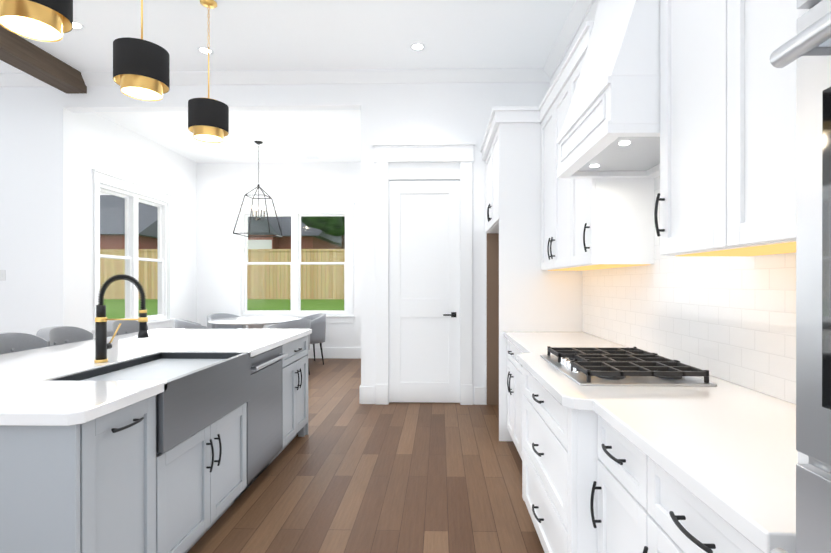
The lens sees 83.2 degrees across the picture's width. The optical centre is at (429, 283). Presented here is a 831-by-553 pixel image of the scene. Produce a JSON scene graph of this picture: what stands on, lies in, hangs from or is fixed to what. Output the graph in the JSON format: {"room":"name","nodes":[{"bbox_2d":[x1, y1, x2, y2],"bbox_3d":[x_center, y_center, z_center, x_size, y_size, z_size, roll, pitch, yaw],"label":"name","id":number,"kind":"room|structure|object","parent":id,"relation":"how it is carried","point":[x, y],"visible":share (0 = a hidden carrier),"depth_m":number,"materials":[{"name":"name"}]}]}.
{"room":"kitchen","nodes":[
{"label":"kitchen","id":0,"kind":"room"},
{"bbox_2d":[74,112,196,338],"bbox_3d":[-4.193,-0.405,6.832,0.150,3.420,3.040,0,0,1],"label":"wall","id":1,"kind":"structure","parent":0,"point":[102,143],"depth_m":6.38,"materials":[{"name":"white paint"}]},
{"bbox_2d":[92,169,175,338],"bbox_3d":[-4.173,-0.362,6.596,0.200,2.095,1.740,0,0,1],"label":"window","id":2,"kind":"structure","parent":1,"relation":"in","point":[131,258],"depth_m":6.58,"materials":[{"name":"white paint"}]},
{"bbox_2d":[95,110,360,162],"bbox_3d":[-1.393,-2.165,6.769,5.750,0.100,3.040,0,0,1],"label":"ceiling","id":3,"kind":"structure","parent":0,"point":[323,136],"depth_m":6.67,"materials":[{"name":"white paint"}]},
{"bbox_2d":[233,141,282,236],"bbox_3d":[-2.554,-1.417,6.975,0.544,1.396,0.544,0,0,1],"label":"lantern pendant light","id":4,"kind":"object","parent":3,"relation":"hanging from","point":[258,185],"visible":1,"depth_m":6.97,"materials":[{"name":"black metal"}]},
{"bbox_2d":[0,82,549,403],"bbox_3d":[-2.937,-0.492,5.210,8.470,3.600,0.150,0,0,1],"label":"wall","id":5,"kind":"structure","parent":0,"point":[37,200],"depth_m":5.14,"materials":[{"name":"white paint"}]},
{"bbox_2d":[0,270,5,280],"bbox_3d":[-4.733,-0.092,5.167,0.080,0.120,0.011,0,0,1],"label":"light switch","id":6,"kind":"object","parent":5,"relation":"attached to","point":[2,275],"visible":1,"depth_m":5.17,"materials":[{"name":"white plastic"}]},
{"bbox_2d":[0,67,549,86],"bbox_3d":[-2.940,-2.232,5.086,8.469,0.119,0.089,0,0,1],"label":"crown molding","id":7,"kind":"structure","parent":5,"relation":"attached to","point":[437,75],"depth_m":5.04,"materials":[{"name":"white paint"}]},
{"bbox_2d":[372,141,475,404],"bbox_3d":[-0.060,-0.110,5.124,1.115,2.835,0.200,0,0,1],"label":"door frame","id":8,"kind":"structure","parent":5,"relation":"attached to","point":[445,160],"depth_m":5.05,"materials":[{"name":"white paint"}]},
{"bbox_2d":[389,181,459,402],"bbox_3d":[-0.059,0.087,5.085,0.770,2.418,0.098,0,0,1],"label":"door","id":9,"kind":"structure","parent":5,"relation":"in","point":[424,291],"depth_m":5.10,"materials":[{"name":"white paint"}]},
{"bbox_2d":[197,162,360,347],"bbox_3d":[-2.247,-0.408,8.236,3.680,3.420,0.150,0,0,1],"label":"wall","id":10,"kind":"structure","parent":0,"point":[222,188],"depth_m":8.18,"materials":[{"name":"white paint"}]},
{"bbox_2d":[233,202,354,322],"bbox_3d":[-2.363,-0.365,8.213,2.120,2.095,0.200,0,0,1],"label":"window","id":11,"kind":"structure","parent":10,"relation":"in","point":[295,263],"depth_m":8.18,"materials":[{"name":"white paint"}]},
{"bbox_2d":[308,347,360,358],"bbox_3d":[-2.309,1.208,8.156,3.560,0.190,0.018,0,0,1],"label":"baseboard","id":12,"kind":"structure","parent":10,"relation":"attached to","point":[328,352],"depth_m":8.13,"materials":[{"name":"white paint"}]},
{"bbox_2d":[0,0,575,72],"bbox_3d":[-3.032,-2.335,0.732,8.770,0.100,9.100,0,0,1],"label":"ceiling","id":13,"kind":"structure","parent":0,"point":[304,34],"depth_m":4.28,"materials":[{"name":"white paint"}]},
{"bbox_2d":[0,0,72,41],"bbox_3d":[-1.798,-1.717,2.107,0.300,1.140,0.300,0,0,1],"label":"pendant light","id":14,"kind":"object","parent":13,"relation":"hanging from","point":[46,20],"visible":1,"depth_m":2.08,"materials":[{"name":"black metal"}]},
{"bbox_2d":[0,25,86,93],"bbox_3d":[-3.982,-2.184,0.752,0.230,0.199,8.798,0,0,1],"label":"ceiling beam","id":15,"kind":"structure","parent":13,"relation":"attached to","point":[23,54],"depth_m":4.58,"materials":[{"name":"brown wood"}]},
{"bbox_2d":[73,21,84,29],"bbox_3d":[-3.145,-2.287,4.136,0.148,0.006,0.148,0,0,-8],"label":"recessed light","id":16,"kind":"object","parent":13,"relation":"in","point":[76,25],"depth_m":4.16,"materials":[{"name":"white paint"}]},
{"bbox_2d":[113,0,169,100],"bbox_3d":[-1.790,-1.733,2.907,0.300,1.110,0.300,0,0,1],"label":"pendant light","id":17,"kind":"object","parent":13,"relation":"hanging from","point":[141,68],"visible":1,"depth_m":2.81,"materials":[{"name":"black metal"}]},
{"bbox_2d":[197,47,213,54],"bbox_3d":[-2.205,-2.288,4.596,0.148,0.006,0.148,0,0,-26],"label":"recessed light","id":18,"kind":"object","parent":13,"relation":"in","point":[204,50],"depth_m":4.59,"materials":[{"name":"white paint"}]},
{"bbox_2d":[188,0,228,142],"bbox_3d":[-1.801,-1.735,3.808,0.300,1.110,0.300,0,0,1],"label":"pendant light","id":19,"kind":"object","parent":13,"relation":"hanging from","point":[208,119],"visible":1,"depth_m":3.71,"materials":[{"name":"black metal"}]},
{"bbox_2d":[410,43,425,50],"bbox_3d":[-0.116,-2.288,4.521,0.148,0.006,0.148,0,0,-8],"label":"recessed light","id":20,"kind":"object","parent":13,"relation":"in","point":[415,46],"depth_m":4.52,"materials":[{"name":"white paint"}]},
{"bbox_2d":[187,358,543,552],"bbox_3d":[-3.000,1.343,2.258,8.770,0.060,12.140,0,0,1],"label":"floor","id":21,"kind":"structure","parent":0,"point":[349,473],"depth_m":3.02,"materials":[{"name":"brown wood"}]},
{"bbox_2d":[0,332,47,353],"bbox_3d":[-2.503,0.812,2.907,0.456,1.001,0.522,0,0,1],"label":"stool","id":22,"kind":"object","parent":21,"relation":"on","point":[11,342],"visible":0.17,"depth_m":3.00,"materials":[{"name":"grey fabric"}]},
{"bbox_2d":[36,326,92,346],"bbox_3d":[-2.495,0.811,3.349,0.452,1.001,0.523,0,0,1],"label":"stool","id":23,"kind":"object","parent":21,"relation":"on","point":[56,335],"visible":0.19,"depth_m":3.38,"materials":[{"name":"grey fabric"}]},
{"bbox_2d":[107,320,147,336],"bbox_3d":[-2.483,0.810,3.992,0.448,1.001,0.524,0,0,1],"label":"stool","id":24,"kind":"object","parent":21,"relation":"on","point":[128,326],"visible":0.12,"depth_m":4.01,"materials":[{"name":"grey fabric"}]},
{"bbox_2d":[0,334,308,552],"bbox_3d":[-1.387,0.875,2.773,0.712,0.874,2.600,0,0,1],"label":"kitchen island","id":25,"kind":"object","parent":21,"relation":"on","point":[143,440],"depth_m":1.88,"materials":[{"name":"grey wood"}]},
{"bbox_2d":[0,330,239,389],"bbox_3d":[-1.998,0.418,2.786,0.830,0.040,2.650,0,0,1],"label":"island countertop","id":26,"kind":"structure","parent":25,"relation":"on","point":[16,368],"depth_m":2.59,"materials":[{"name":"white stone"}]},
{"bbox_2d":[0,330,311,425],"bbox_3d":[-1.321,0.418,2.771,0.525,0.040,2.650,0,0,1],"label":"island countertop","id":27,"kind":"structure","parent":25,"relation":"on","point":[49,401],"depth_m":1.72,"materials":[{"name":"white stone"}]},
{"bbox_2d":[60,350,243,381],"bbox_3d":[-1.344,0.546,2.334,0.493,0.283,0.873,0,0,1],"label":"sink","id":28,"kind":"object","parent":27,"relation":"in","point":[170,365],"depth_m":2.42,"materials":[{"name":"grey metal"}]},
{"bbox_2d":[235,346,287,500],"bbox_3d":[-1.356,0.876,3.090,0.662,0.870,0.617,0,0,1],"label":"dishwasher","id":29,"kind":"object","parent":25,"relation":"in","point":[264,409],"depth_m":3.04,"materials":[{"name":"silver metal"}]},
{"bbox_2d":[174,319,206,328],"bbox_3d":[-3.322,0.901,6.681,0.586,0.811,0.586,0,0,1],"label":"chair","id":30,"kind":"object","parent":21,"relation":"on","point":[181,324],"visible":0.25,"depth_m":6.42,"materials":[{"name":"grey fabric"}]},
{"bbox_2d":[207,313,245,328],"bbox_3d":[-3.302,0.899,7.610,0.586,0.811,0.586,0,0,1],"label":"chair","id":31,"kind":"object","parent":21,"relation":"on","point":[215,316],"visible":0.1,"depth_m":7.76,"materials":[{"name":"grey fabric"}]},
{"bbox_2d":[208,316,300,328],"bbox_3d":[-2.651,0.924,7.131,1.330,0.760,1.330,0,0,1],"label":"dining table","id":32,"kind":"object","parent":21,"relation":"on","point":[256,322],"visible":0.6,"depth_m":6.91,"materials":[{"name":"white stone"}]},
{"bbox_2d":[268,319,310,374],"bbox_3d":[-2.000,0.901,6.653,0.586,0.811,0.586,0,0,1],"label":"chair","id":33,"kind":"object","parent":21,"relation":"on","point":[299,324],"visible":0.19,"depth_m":6.43,"materials":[{"name":"grey fabric"}]},
{"bbox_2d":[301,313,325,364],"bbox_3d":[-1.980,0.899,7.582,0.586,0.811,0.586,0,0,1],"label":"chair","id":34,"kind":"object","parent":21,"relation":"on","point":[318,326],"visible":0.5,"depth_m":7.44,"materials":[{"name":"grey fabric"}]},
{"bbox_2d":[504,352,515,445],"bbox_3d":[0.947,0.874,3.533,0.627,0.874,0.680,0,0,1],"label":"base cabinet","id":35,"kind":"object","parent":21,"relation":"on","point":[509,364],"depth_m":3.77,"materials":[{"name":"white wood"}]},
{"bbox_2d":[516,364,599,552],"bbox_3d":[0.872,0.876,2.151,0.717,0.874,1.112,0,0,1],"label":"base cabinet","id":36,"kind":"object","parent":21,"relation":"on","point":[561,463],"depth_m":1.91,"materials":[{"name":"white wood"}]},
{"bbox_2d":[492,332,767,552],"bbox_3d":[0.861,0.419,2.309,0.747,0.040,3.126,0,0,1],"label":"countertop","id":37,"kind":"structure","parent":36,"relation":"on","point":[689,437],"depth_m":1.41,"materials":[{"name":"white stone"}]},
{"bbox_2d":[540,346,716,385],"bbox_3d":[0.860,0.369,2.184,0.530,0.058,0.730,0,0,1],"label":"cooktop","id":38,"kind":"object","parent":37,"relation":"in","point":[581,366],"depth_m":1.96,"materials":[{"name":"black metal"}]},
{"bbox_2d":[600,448,627,552],"bbox_3d":[0.902,0.877,1.424,0.627,0.874,0.461,0,0,1],"label":"base cabinet","id":39,"kind":"object","parent":21,"relation":"on","point":[613,478],"depth_m":1.52,"materials":[{"name":"white wood"}]},
{"bbox_2d":[628,476,703,552],"bbox_3d":[0.893,0.878,1.030,0.627,0.874,0.571,0,0,1],"label":"base cabinet","id":40,"kind":"object","parent":21,"relation":"on","point":[649,531],"depth_m":1.24,"materials":[{"name":"white wood"}]},
{"bbox_2d":[760,0,830,552],"bbox_3d":[0.871,-0.049,0.323,0.642,2.730,0.841,0,0,1],"label":"tall cabinet","id":41,"kind":"object","parent":21,"relation":"on","point":[795,341],"depth_m":0.71,"materials":[{"name":"white wood"}]},
{"bbox_2d":[770,0,830,552],"bbox_3d":[0.681,0.196,0.328,0.397,1.560,0.780,0,0,1],"label":"wall oven","id":42,"kind":"object","parent":41,"relation":"in","point":[810,48],"depth_m":0.68,"materials":[{"name":"silver metal"}]},
{"bbox_2d":[390,180,459,180],"bbox_3d":[0.447,-0.495,6.763,1.770,3.600,2.980,0,0,1],"label":"wall","id":43,"kind":"structure","parent":0,"point":[424,180],"depth_m":5.28,"materials":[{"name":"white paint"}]},
{"bbox_2d":[550,0,598,85],"bbox_3d":[1.309,-0.487,2.163,0.150,3.600,12.140,0,0,1],"label":"wall","id":44,"kind":"structure","parent":0,"point":[590,15],"depth_m":3.92,"materials":[{"name":"white paint"}]},
{"bbox_2d":[484,112,539,235],"bbox_3d":[0.934,-0.981,4.459,0.692,0.880,1.137,0,0,1],"label":"upper cabinet","id":45,"kind":"object","parent":44,"relation":"attached to","point":[512,150],"depth_m":3.88,"materials":[{"name":"white wood"}]},
{"bbox_2d":[540,0,594,79],"bbox_3d":[1.223,-2.229,3.752,0.089,0.119,2.380,0,0,1],"label":"crown molding","id":46,"kind":"structure","parent":44,"relation":"attached to","point":[579,11],"depth_m":4.20,"materials":[{"name":"white paint"}]},
{"bbox_2d":[540,84,615,271],"bbox_3d":[1.084,-0.764,3.400,0.347,1.310,0.930,0,0,1],"label":"upper cabinet","id":47,"kind":"object","parent":44,"relation":"attached to","point":[551,185],"depth_m":3.56,"materials":[{"name":"white wood"}]},
{"bbox_2d":[556,0,655,175],"bbox_3d":[0.966,-1.449,2.175,0.530,1.673,0.784,0,0,1],"label":"range hood","id":48,"kind":"object","parent":44,"relation":"attached to","point":[606,83],"depth_m":2.02,"materials":[{"name":"white wood"}]},
{"bbox_2d":[564,176,659,267],"bbox_3d":[1.072,-0.763,2.815,0.347,1.310,0.493,0,0,1],"label":"upper cabinet","id":49,"kind":"object","parent":44,"relation":"attached to","point":[608,219],"depth_m":2.57,"materials":[{"name":"white wood"}]},
{"bbox_2d":[582,176,795,403],"bbox_3d":[1.230,-0.105,2.301,0.008,1.005,3.126,0,0,1],"label":"backsplash","id":50,"kind":"structure","parent":44,"relation":"attached to","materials":[{"name":"tile"}]},
{"bbox_2d":[652,0,763,259],"bbox_3d":[1.044,-0.761,1.539,0.347,1.310,0.478,0,0,1],"label":"upper cabinet","id":51,"kind":"object","parent":44,"relation":"attached to","point":[678,134],"depth_m":1.66,"materials":[{"name":"white wood"}]},
{"bbox_2d":[704,0,763,255],"bbox_3d":[1.037,-0.760,1.171,0.347,1.310,0.511,0,0,1],"label":"upper cabinet","id":52,"kind":"object","parent":44,"relation":"attached to","point":[733,29],"depth_m":1.34,"materials":[{"name":"white wood"}]},
{"label":"outside","id":53,"kind":"structure","parent":0,"visible":0},
{"bbox_2d":[103,299,343,318],"bbox_3d":[-16.963,1.091,29.241,85.000,1.050,82.000,0,0,1],"label":"ground","id":54,"kind":"structure","parent":53,"point":[118,311],"depth_m":16.09,"materials":[{"name":"green plant"}]},
{"bbox_2d":[100,195,157,248],"bbox_3d":[-23.927,-2.587,31.034,16.000,6.700,11.700,0,0,1],"label":"house","id":55,"kind":"structure","parent":54,"relation":"on","point":[148,221],"depth_m":27.33,"materials":[{"name":"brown brick"}]},
{"bbox_2d":[100,249,344,298],"bbox_3d":[-17.207,-0.254,17.787,85.000,2.080,0.170,0,0,1],"label":"fence","id":56,"kind":"object","parent":54,"relation":"on","point":[328,286],"depth_m":17.50,"materials":[{"name":"brown wood"}]},
{"bbox_2d":[248,217,340,248],"bbox_3d":[-10.266,-2.292,33.744,7.200,6.100,11.700,0,0,1],"label":"house","id":57,"kind":"structure","parent":54,"relation":"on","point":[319,238],"depth_m":29.04,"materials":[{"name":"brown brick"}]},
{"bbox_2d":[301,216,344,248],"bbox_3d":[-4.935,-4.101,26.948,5.555,9.742,5.110,0,0,1],"label":"tree","id":58,"kind":"object","parent":54,"relation":"on","point":[328,225],"depth_m":25.36,"materials":[{"name":"green plant"}]}
]}

